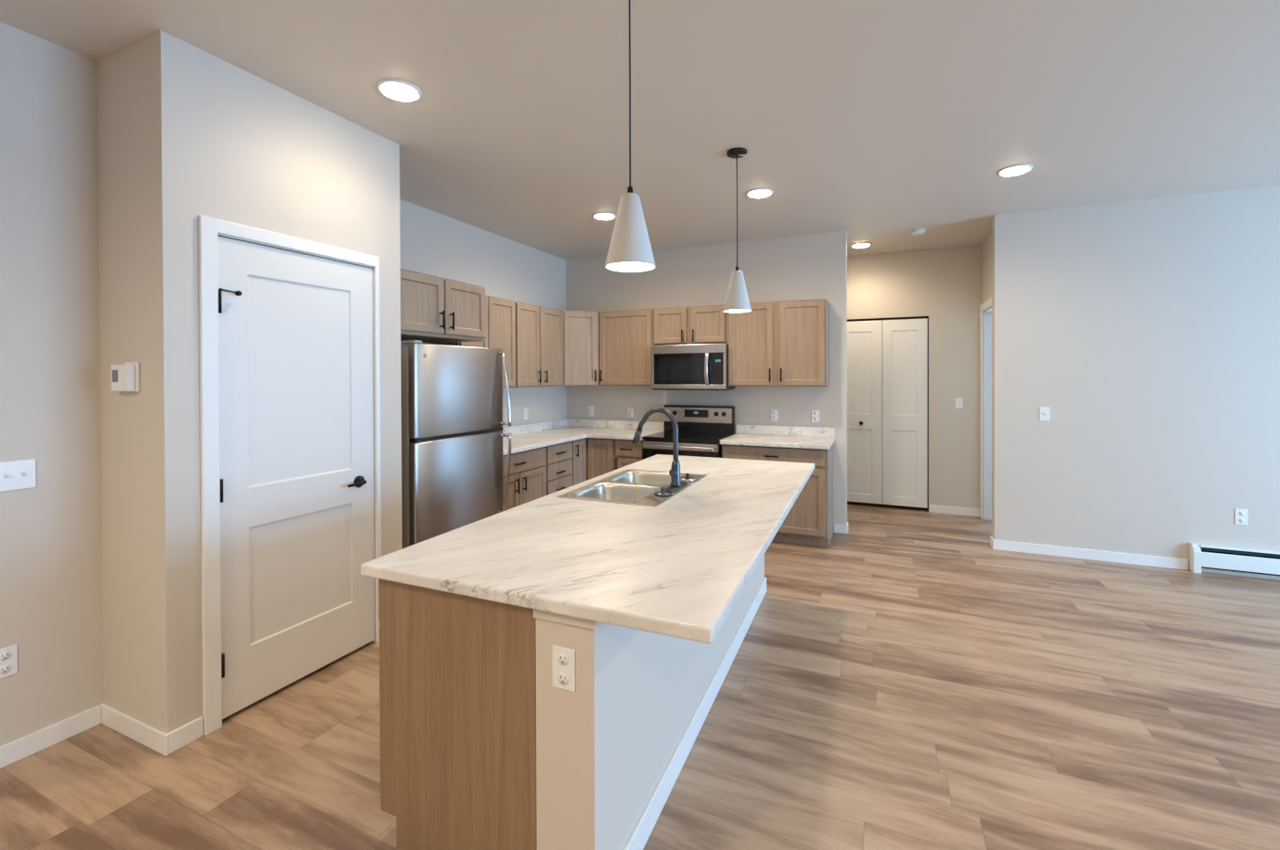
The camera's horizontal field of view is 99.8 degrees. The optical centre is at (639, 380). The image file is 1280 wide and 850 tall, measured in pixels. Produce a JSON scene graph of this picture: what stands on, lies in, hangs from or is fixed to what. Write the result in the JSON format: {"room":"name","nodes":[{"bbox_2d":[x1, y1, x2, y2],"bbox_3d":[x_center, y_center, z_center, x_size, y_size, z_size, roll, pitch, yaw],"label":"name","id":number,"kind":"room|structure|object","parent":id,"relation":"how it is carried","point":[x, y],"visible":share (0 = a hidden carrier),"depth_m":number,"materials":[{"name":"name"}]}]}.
{"room":"kitchen","nodes":[
{"label":"kitchen","id":0,"kind":"room"},
{"bbox_2d":[0,21,103,746],"bbox_3d":[-3.281,0.071,0.427,0.120,2.887,4.513,0,0,24],"label":"wall","id":1,"kind":"structure","parent":0,"point":[51,576],"depth_m":2.21,"materials":[{"name":"beige paint"}]},
{"bbox_2d":[0,644,17,679],"bbox_3d":[-2.469,1.098,2.094,0.007,0.115,0.070,0,0,24],"label":"wall outlet","id":2,"kind":"object","parent":1,"relation":"attached to","point":[8,656],"visible":1,"depth_m":2.10,"materials":[{"name":"white plastic"}]},
{"bbox_2d":[0,650,10,661],"bbox_3d":[-2.467,1.071,2.093,0.002,0.034,0.034,0,0,24],"label":"receptacle","id":3,"kind":"object","parent":2,"relation":"attached to","point":[5,656],"depth_m":2.10,"materials":[{"name":"white plastic"}]},
{"bbox_2d":[0,664,10,674],"bbox_3d":[-2.467,1.124,2.094,0.002,0.034,0.034,0,0,24],"label":"receptacle","id":4,"kind":"object","parent":2,"relation":"attached to","point":[5,669],"depth_m":2.10,"materials":[{"name":"white plastic"}]},
{"bbox_2d":[0,458,35,491],"bbox_3d":[-2.452,0.374,2.117,0.020,0.115,0.116,0,0,24],"label":"light switch","id":5,"kind":"object","parent":1,"relation":"attached to","point":[14,474],"visible":1,"depth_m":2.13,"materials":[{"name":"white plastic"}]},
{"bbox_2d":[0,704,100,768],"bbox_3d":[-3.243,1.473,0.350,0.012,0.083,4.381,0,0,24],"label":"baseboard","id":6,"kind":"structure","parent":1,"relation":"attached to","point":[11,752],"depth_m":2.20,"materials":[{"name":"white paint"}]},
{"bbox_2d":[96,38,150,725],"bbox_3d":[-2.158,0.053,2.331,0.384,2.887,0.120,0,0,24],"label":"wall","id":7,"kind":"structure","parent":0,"point":[121,100],"depth_m":2.27,"materials":[{"name":"beige paint"}]},
{"bbox_2d":[110,362,139,392],"bbox_3d":[-2.133,-0.014,2.233,0.147,0.123,0.037,0,0,24],"label":"thermostat","id":8,"kind":"object","parent":7,"relation":"attached to","point":[126,377],"visible":1,"depth_m":2.21,"materials":[{"name":"white plastic"}]},
{"bbox_2d":[100,703,169,756],"bbox_3d":[-2.120,1.456,2.254,0.516,0.083,0.012,0,0,24],"label":"baseboard","id":9,"kind":"structure","parent":7,"relation":"attached to","point":[126,725],"depth_m":2.24,"materials":[{"name":"white paint"}]},
{"bbox_2d":[144,30,402,734],"bbox_3d":[-1.715,0.049,2.706,0.120,2.887,1.165,0,0,24],"label":"wall","id":10,"kind":"structure","parent":0,"point":[225,142],"depth_m":2.26,"materials":[{"name":"beige paint"}]},
{"bbox_2d":[168,716,203,754],"bbox_3d":[-1.862,1.455,2.212,0.012,0.083,0.121,0,0,24],"label":"baseboard","id":11,"kind":"structure","parent":10,"relation":"attached to","point":[179,738],"depth_m":2.21,"materials":[{"name":"white paint"}]},
{"bbox_2d":[198,214,381,735],"bbox_3d":[-1.659,0.400,2.663,0.018,2.187,0.880,0,0,24],"label":"trim","id":12,"kind":"structure","parent":10,"relation":"attached to","point":[208,228],"depth_m":2.30,"materials":[{"name":"white paint"}]},
{"bbox_2d":[217,234,375,719],"bbox_3d":[-1.678,0.429,2.698,0.155,2.128,0.804,0,0,24],"label":"door","id":13,"kind":"structure","parent":10,"relation":"in","point":[296,328],"depth_m":2.62,"materials":[{"name":"white paint"}]},
{"bbox_2d":[399,199,566,426],"bbox_3d":[-1.564,0.033,4.990,0.120,2.887,3.131,0,0,24],"label":"wall","id":14,"kind":"structure","parent":0,"point":[433,243],"depth_m":5.24,"materials":[{"name":"beige paint"}]},
{"bbox_2d":[400,267,485,342],"bbox_3d":[-1.631,-0.512,3.908,0.637,0.423,0.885,0,0,24],"label":"upper cabinet","id":15,"kind":"object","parent":14,"relation":"attached to","point":[434,309],"visible":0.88,"depth_m":3.78,"materials":[{"name":"beige wood"}]},
{"bbox_2d":[429,295,515,387],"bbox_3d":[-1.423,-0.330,4.708,0.367,0.800,0.732,0,0,24],"label":"upper cabinet","id":16,"kind":"object","parent":14,"relation":"attached to","point":[500,314],"visible":0.41,"depth_m":4.81,"materials":[{"name":"beige wood"}]},
{"bbox_2d":[523,408,528,419],"bbox_3d":[-1.196,0.355,5.659,0.007,0.115,0.070,0,0,24],"label":"wall outlet","id":17,"kind":"object","parent":14,"relation":"attached to","point":[526,411],"visible":1,"depth_m":5.66,"materials":[{"name":"white plastic"}]},
{"bbox_2d":[514,300,562,387],"bbox_3d":[-1.113,-0.336,5.405,0.367,0.800,0.786,0,0,24],"label":"upper cabinet","id":18,"kind":"object","parent":14,"relation":"attached to","point":[538,329],"visible":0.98,"depth_m":5.28,"materials":[{"name":"beige wood"}]},
{"bbox_2d":[502,418,663,436],"bbox_3d":[-0.731,0.510,5.162,1.258,0.094,2.144,0,0,24],"label":"backsplash","id":19,"kind":"structure","parent":14,"relation":"attached to","point":[523,429],"depth_m":6.04,"materials":[{"name":"stone"}]},
{"bbox_2d":[0,0,1279,259],"bbox_3d":[2.295,-1.450,1.594,10.500,0.100,11.600,0,0,24],"label":"ceiling","id":20,"kind":"structure","parent":0,"point":[877,122],"depth_m":2.68,"materials":[{"name":"beige paint"}]},
{"bbox_2d":[375,78,422,102],"bbox_3d":[-1.157,-1.385,2.595,0.204,0.020,0.204,0,0,24],"label":"recessed light","id":21,"kind":"object","parent":20,"relation":"in","point":[397,90],"visible":1,"depth_m":2.57,"materials":[{"name":"white paint"}]},
{"bbox_2d":[592,212,616,220],"bbox_3d":[-0.306,-1.402,4.629,0.204,0.020,0.204,0,0,24],"label":"recessed light","id":22,"kind":"object","parent":20,"relation":"in","point":[604,216],"visible":1,"depth_m":4.59,"materials":[{"name":"white plastic"}]},
{"bbox_2d":[605,0,655,272],"bbox_3d":[-0.035,-0.890,1.854,0.175,1.006,0.175,0,0,24],"label":"pendant light","id":23,"kind":"object","parent":20,"relation":"hanging from","point":[630,250],"visible":1,"depth_m":1.81,"materials":[{"name":"white metal"}]},
{"bbox_2d":[608,262,651,268],"bbox_3d":[-0.033,-0.405,1.858,0.159,0.010,0.159,0,0,24],"label":"diffuser","id":24,"kind":"object","parent":23,"relation":"attached to","point":[612,265],"depth_m":1.88,"materials":[{"name":"white plastic"}]},
{"bbox_2d":[723,147,751,312],"bbox_3d":[0.598,-0.915,3.321,0.175,0.982,0.175,0,0,24],"label":"pendant light","id":25,"kind":"object","parent":20,"relation":"hanging from","point":[737,299],"visible":1,"depth_m":3.28,"materials":[{"name":"white metal"}]},
{"bbox_2d":[746,188,773,198],"bbox_3d":[0.903,-1.402,4.064,0.204,0.020,0.204,0,0,24],"label":"recessed light","id":26,"kind":"object","parent":20,"relation":"in","point":[757,193],"visible":1,"depth_m":4.03,"materials":[{"name":"white plastic"}]},
{"bbox_2d":[851,242,871,247],"bbox_3d":[2.336,-1.418,5.696,0.204,0.020,0.204,0,0,24],"label":"recessed light","id":27,"kind":"object","parent":20,"relation":"in","point":[864,244],"visible":1,"depth_m":5.65,"materials":[{"name":"white plastic"}]},
{"bbox_2d":[909,228,926,235],"bbox_3d":[2.643,-1.405,5.128,0.140,0.040,0.140,0,0,24],"label":"smoke detector","id":28,"kind":"object","parent":20,"relation":"attached to","point":[917,231],"visible":1,"depth_m":5.09,"materials":[{"name":"white plastic"}]},
{"bbox_2d":[996,163,1033,176],"bbox_3d":[2.521,-1.404,3.628,0.204,0.020,0.204,0,0,24],"label":"recessed light","id":29,"kind":"object","parent":20,"relation":"in","point":[1018,169],"visible":1,"depth_m":3.60,"materials":[{"name":"white plastic"}]},
{"bbox_2d":[0,501,1279,849],"bbox_3d":[2.305,1.537,1.615,10.500,0.100,11.600,0,0,24],"label":"floor","id":30,"kind":"structure","parent":0,"point":[909,681],"depth_m":2.24,"materials":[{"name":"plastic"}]},
{"bbox_2d":[400,340,511,548],"bbox_3d":[-1.507,0.618,3.816,0.885,1.732,0.850,0,0,24],"label":"refrigerator","id":31,"kind":"object","parent":30,"relation":"on","point":[453,474],"visible":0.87,"depth_m":3.53,"materials":[{"name":"silver metal"}]},
{"bbox_2d":[378,578,536,849],"bbox_3d":[-0.108,1.049,2.796,0.662,0.875,2.502,0,0,23],"label":"base cabinet","id":32,"kind":"object","parent":30,"relation":"on","point":[457,673],"visible":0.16,"depth_m":1.62,"materials":[{"name":"beige wood"}]},
{"bbox_2d":[361,454,814,643],"bbox_3d":[0.148,0.592,2.682,1.149,0.038,2.600,0,0,23],"label":"countertop","id":33,"kind":"structure","parent":32,"relation":"on","point":[678,567],"depth_m":1.81,"materials":[{"name":"stone"}]},
{"bbox_2d":[556,469,706,507],"bbox_3d":[-0.004,0.668,2.928,0.525,0.200,0.837,0,0,23],"label":"sink","id":34,"kind":"object","parent":33,"relation":"in","point":[637,487],"visible":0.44,"depth_m":2.93,"materials":[{"name":"grey metal"}]},
{"bbox_2d":[653,487,671,496],"bbox_3d":[0.114,0.550,2.676,0.090,0.037,0.090,0,0,23],"label":"drain stopper","id":35,"kind":"object","parent":34,"relation":"on","point":[663,493],"visible":1,"depth_m":2.66,"materials":[{"name":"grey metal"}]},
{"bbox_2d":[680,473,694,482],"bbox_3d":[0.267,0.544,3.029,0.086,0.044,0.086,0,0,23],"label":"drain stopper","id":36,"kind":"object","parent":34,"relation":"on","point":[687,479],"visible":0.98,"depth_m":3.01,"materials":[{"name":"silver metal"}]},
{"bbox_2d":[680,477,694,482],"bbox_3d":[0.267,0.558,3.029,0.086,0.016,0.086,0,0,23],"label":"basket","id":37,"kind":"object","parent":36,"relation":"on","point":[683,479],"depth_m":3.00,"materials":[{"name":"silver metal"}]},
{"bbox_2d":[632,407,687,492],"bbox_3d":[0.088,0.357,2.886,0.281,0.421,0.254,0,0,23],"label":"faucet","id":38,"kind":"object","parent":33,"relation":"on","point":[676,485],"visible":0.98,"depth_m":2.83,"materials":[{"name":"grey metal"}]},
{"bbox_2d":[502,447,545,511],"bbox_3d":[-1.278,1.040,4.687,0.647,0.875,0.820,0,0,24],"label":"base cabinet","id":39,"kind":"object","parent":30,"relation":"on","point":[527,482],"visible":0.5,"depth_m":4.64,"materials":[{"name":"beige wood"}]},
{"bbox_2d":[502,418,663,455],"bbox_3d":[-0.731,0.530,5.162,1.258,0.133,2.144,0,0,24],"label":"countertop","id":40,"kind":"structure","parent":39,"relation":"on","point":[525,437],"depth_m":5.67,"materials":[{"name":"stone"}]},
{"bbox_2d":[544,441,572,495],"bbox_3d":[-1.019,1.035,5.270,0.647,0.875,0.450,0,0,24],"label":"base cabinet","id":41,"kind":"object","parent":30,"relation":"on","point":[559,461],"visible":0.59,"depth_m":5.11,"materials":[{"name":"beige wood"}]},
{"bbox_2d":[571,437,615,485],"bbox_3d":[-0.617,1.030,5.815,0.936,0.875,0.866,0,0,24],"label":"base cabinet","id":42,"kind":"object","parent":30,"relation":"on","point":[592,458],"visible":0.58,"depth_m":5.53,"materials":[{"name":"beige wood"}]},
{"bbox_2d":[615,438,643,469],"bbox_3d":[0.003,1.029,5.660,0.318,0.875,0.645,0,0,24],"label":"base cabinet","id":43,"kind":"object","parent":30,"relation":"on","point":[627,453],"visible":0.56,"depth_m":5.40,"materials":[{"name":"beige wood"}]},
{"bbox_2d":[641,405,735,459],"bbox_3d":[0.495,0.854,5.407,0.766,1.166,0.700,0,0,24],"label":"range","id":44,"kind":"object","parent":30,"relation":"on","point":[701,429],"visible":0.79,"depth_m":5.51,"materials":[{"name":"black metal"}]},
{"bbox_2d":[641,431,733,442],"bbox_3d":[0.488,0.559,5.391,0.766,0.021,0.580,0,0,24],"label":"cooktop","id":45,"kind":"object","parent":44,"relation":"in","point":[662,436],"depth_m":5.28,"materials":[{"name":"black glass"}]},
{"bbox_2d":[722,444,833,547],"bbox_3d":[1.301,1.029,5.083,0.938,0.875,0.645,0,0,24],"label":"base cabinet","id":46,"kind":"object","parent":30,"relation":"on","point":[809,521],"visible":0.36,"depth_m":4.73,"materials":[{"name":"beige wood"}]},
{"bbox_2d":[719,424,834,449],"bbox_3d":[1.303,0.524,5.077,0.955,0.133,0.646,0,0,24],"label":"countertop","id":47,"kind":"structure","parent":46,"relation":"on","point":[822,438],"depth_m":5.18,"materials":[{"name":"stone"}]},
{"bbox_2d":[535,554,764,849],"bbox_3d":[0.288,1.069,2.632,0.184,0.836,2.520,0,0,23],"label":"wall","id":48,"kind":"structure","parent":0,"point":[603,748],"depth_m":1.52,"materials":[{"name":"beige paint"}]},
{"bbox_2d":[552,645,575,692],"bbox_3d":[-0.208,0.785,1.466,0.070,0.115,0.007,0,0,23],"label":"wall outlet","id":49,"kind":"object","parent":48,"relation":"attached to","point":[563,658],"visible":1,"depth_m":1.46,"materials":[{"name":"white plastic"}]},
{"bbox_2d":[557,652,568,665],"bbox_3d":[-0.209,0.758,1.465,0.034,0.034,0.002,0,0,23],"label":"receptacle","id":50,"kind":"object","parent":49,"relation":"attached to","point":[565,662],"depth_m":1.46,"materials":[{"name":"white plastic"}]},
{"bbox_2d":[557,672,568,684],"bbox_3d":[-0.209,0.811,1.465,0.034,0.034,0.002,0,0,23],"label":"receptacle","id":51,"kind":"object","parent":49,"relation":"attached to","point":[565,681],"depth_m":1.46,"materials":[{"name":"white plastic"}]},
{"bbox_2d":[533,608,603,629],"bbox_3d":[0.290,0.631,2.627,0.196,0.039,2.542,0,0,23],"label":"trim","id":52,"kind":"structure","parent":48,"relation":"on","point":[538,614],"depth_m":1.45,"materials":[{"name":"beige paint"}]},
{"bbox_2d":[623,577,766,849],"bbox_3d":[0.382,1.437,2.603,0.012,0.100,2.535,0,0,23],"label":"baseboard","id":53,"kind":"structure","parent":48,"relation":"attached to","point":[642,832],"depth_m":2.14,"materials":[{"name":"white paint"}]},
{"bbox_2d":[846,245,981,509],"bbox_3d":[2.478,0.010,6.301,2.808,2.887,0.120,0,0,24],"label":"wall","id":54,"kind":"structure","parent":0,"point":[944,285],"depth_m":5.87,"materials":[{"name":"beige paint"}]},
{"bbox_2d":[846,316,928,511],"bbox_3d":[2.757,0.375,6.133,0.930,2.158,0.085,0,0,24],"label":"door","id":55,"kind":"structure","parent":54,"relation":"in","point":[888,358],"depth_m":6.11,"materials":[{"name":"white paint"}]},
{"bbox_2d":[928,504,980,516],"bbox_3d":[3.404,1.412,5.829,0.492,0.083,0.012,0,0,24],"label":"baseboard","id":56,"kind":"structure","parent":54,"relation":"attached to","point":[940,509],"depth_m":5.82,"materials":[{"name":"white paint"}]},
{"bbox_2d":[955,397,962,408],"bbox_3d":[3.434,0.249,5.801,0.070,0.115,0.020,0,0,24],"label":"light switch","id":57,"kind":"object","parent":54,"relation":"attached to","point":[958,400],"visible":1,"depth_m":5.81,"materials":[{"name":"white plastic"}]},
{"bbox_2d":[565,184,1279,579],"bbox_3d":[3.620,0.019,4.469,10.016,2.887,0.130,0,0,24],"label":"wall","id":58,"kind":"structure","parent":0,"point":[1147,331],"depth_m":4.36,"materials":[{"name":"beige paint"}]},
{"bbox_2d":[561,310,599,385],"bbox_3d":[-0.715,-0.342,5.992,0.613,0.800,0.601,0,0,24],"label":"upper cabinet","id":59,"kind":"object","parent":58,"relation":"attached to","point":[581,329],"visible":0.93,"depth_m":5.77,"materials":[{"name":"beige wood"}]},
{"bbox_2d":[588,405,594,415],"bbox_3d":[-0.564,0.361,6.257,0.070,0.115,0.007,0,0,24],"label":"wall outlet","id":60,"kind":"object","parent":58,"relation":"attached to","point":[591,409],"visible":1,"depth_m":6.25,"materials":[{"name":"white plastic"}]},
{"bbox_2d":[598,309,653,385],"bbox_3d":[-0.103,-0.343,5.849,0.631,0.800,0.367,0,0,24],"label":"upper cabinet","id":61,"kind":"object","parent":58,"relation":"attached to","point":[625,336],"visible":0.9,"depth_m":5.72,"materials":[{"name":"beige wood"}]},
{"bbox_2d":[628,406,633,417],"bbox_3d":[-0.105,0.361,6.053,0.070,0.115,0.007,0,0,24],"label":"wall outlet","id":62,"kind":"object","parent":58,"relation":"attached to","point":[630,410],"visible":1,"depth_m":6.05,"materials":[{"name":"white plastic"}]},
{"bbox_2d":[652,304,726,345],"bbox_3d":[0.542,-0.553,5.561,0.776,0.380,0.367,0,0,24],"label":"upper cabinet","id":63,"kind":"object","parent":58,"relation":"attached to","point":[708,324],"visible":0.98,"depth_m":5.42,"materials":[{"name":"beige wood"}]},
{"bbox_2d":[650,343,735,390],"bbox_3d":[0.539,-0.129,5.518,0.785,0.452,0.451,0,0,24],"label":"microwave","id":64,"kind":"object","parent":63,"relation":"attached to","point":[676,367],"visible":0.98,"depth_m":5.35,"materials":[{"name":"silver metal"}]},
{"bbox_2d":[770,409,778,421],"bbox_3d":[1.347,0.351,5.407,0.070,0.115,0.007,0,0,24],"label":"wall outlet","id":65,"kind":"object","parent":58,"relation":"attached to","point":[773,412],"visible":1,"depth_m":5.40,"materials":[{"name":"white plastic"}]},
{"bbox_2d":[726,298,830,386],"bbox_3d":[1.326,-0.343,5.214,0.933,0.800,0.367,0,0,24],"label":"upper cabinet","id":66,"kind":"object","parent":58,"relation":"attached to","point":[786,343],"visible":0.93,"depth_m":5.07,"materials":[{"name":"beige wood"}]},
{"bbox_2d":[736,424,834,437],"bbox_3d":[1.430,0.502,5.363,0.955,0.094,0.019,0,0,24],"label":"backsplash","id":67,"kind":"structure","parent":58,"relation":"attached to","point":[743,429],"depth_m":5.34,"materials":[{"name":"stone"}]},
{"bbox_2d":[811,410,819,422],"bbox_3d":[1.707,0.351,5.247,0.070,0.115,0.007,0,0,24],"label":"wall outlet","id":68,"kind":"object","parent":58,"relation":"attached to","point":[815,413],"visible":1,"depth_m":5.25,"materials":[{"name":"white plastic"}]},
{"bbox_2d":[833,523,847,533],"bbox_3d":[1.920,1.422,5.159,0.123,0.083,0.012,0,0,24],"label":"baseboard","id":69,"kind":"structure","parent":58,"relation":"attached to","point":[837,528],"depth_m":5.15,"materials":[{"name":"white paint"}]},
{"bbox_2d":[990,535,993,548],"bbox_3d":[3.086,1.421,4.724,0.012,0.083,0.120,0,0,24],"label":"baseboard","id":70,"kind":"structure","parent":58,"relation":"attached to","point":[991,538],"depth_m":4.72,"materials":[{"name":"white paint"}]},
{"bbox_2d":[1039,406,1049,421],"bbox_3d":[3.382,0.283,4.505,0.070,0.115,0.020,0,0,24],"label":"light switch","id":71,"kind":"object","parent":58,"relation":"attached to","point":[1044,411],"visible":1,"depth_m":4.51,"materials":[{"name":"white plastic"}]},
{"bbox_2d":[992,539,1187,570],"bbox_3d":[3.634,1.422,4.408,1.271,0.083,0.012,0,0,24],"label":"baseboard","id":72,"kind":"structure","parent":58,"relation":"attached to","point":[999,545],"depth_m":4.38,"materials":[{"name":"white paint"}]},
{"bbox_2d":[1189,543,1279,577],"bbox_3d":[5.421,1.356,3.582,2.645,0.213,0.066,0,0,24],"label":"baseboard heater","id":73,"kind":"object","parent":58,"relation":"attached to","point":[1263,562],"visible":1,"depth_m":4.01,"materials":[{"name":"white metal"}]},
{"bbox_2d":[1235,509,1247,524],"bbox_3d":[4.491,1.021,4.025,0.070,0.115,0.007,0,0,24],"label":"wall outlet","id":74,"kind":"object","parent":58,"relation":"attached to","point":[1241,515],"visible":1,"depth_m":4.02,"materials":[{"name":"white plastic"}]},
{"bbox_2d":[981,232,991,432],"bbox_3d":[3.461,0.015,5.205,0.120,2.887,1.085,0,0,24],"label":"wall","id":75,"kind":"structure","parent":0,"point":[986,246],"depth_m":5.44,"materials":[{"name":"beige paint"}]},
{"bbox_2d":[980,297,991,519],"bbox_3d":[3.417,0.333,5.274,0.018,2.250,0.970,0,0,24],"label":"trim","id":76,"kind":"structure","parent":75,"relation":"attached to","point":[986,304],"depth_m":5.64,"materials":[{"name":"white paint"}]},
{"bbox_2d":[982,307,991,520],"bbox_3d":[3.478,0.373,5.242,0.120,2.170,0.800,0,0,24],"label":"door","id":77,"kind":"structure","parent":75,"relation":"attached to","point":[987,314],"depth_m":5.60,"materials":[{"name":"white paint"}]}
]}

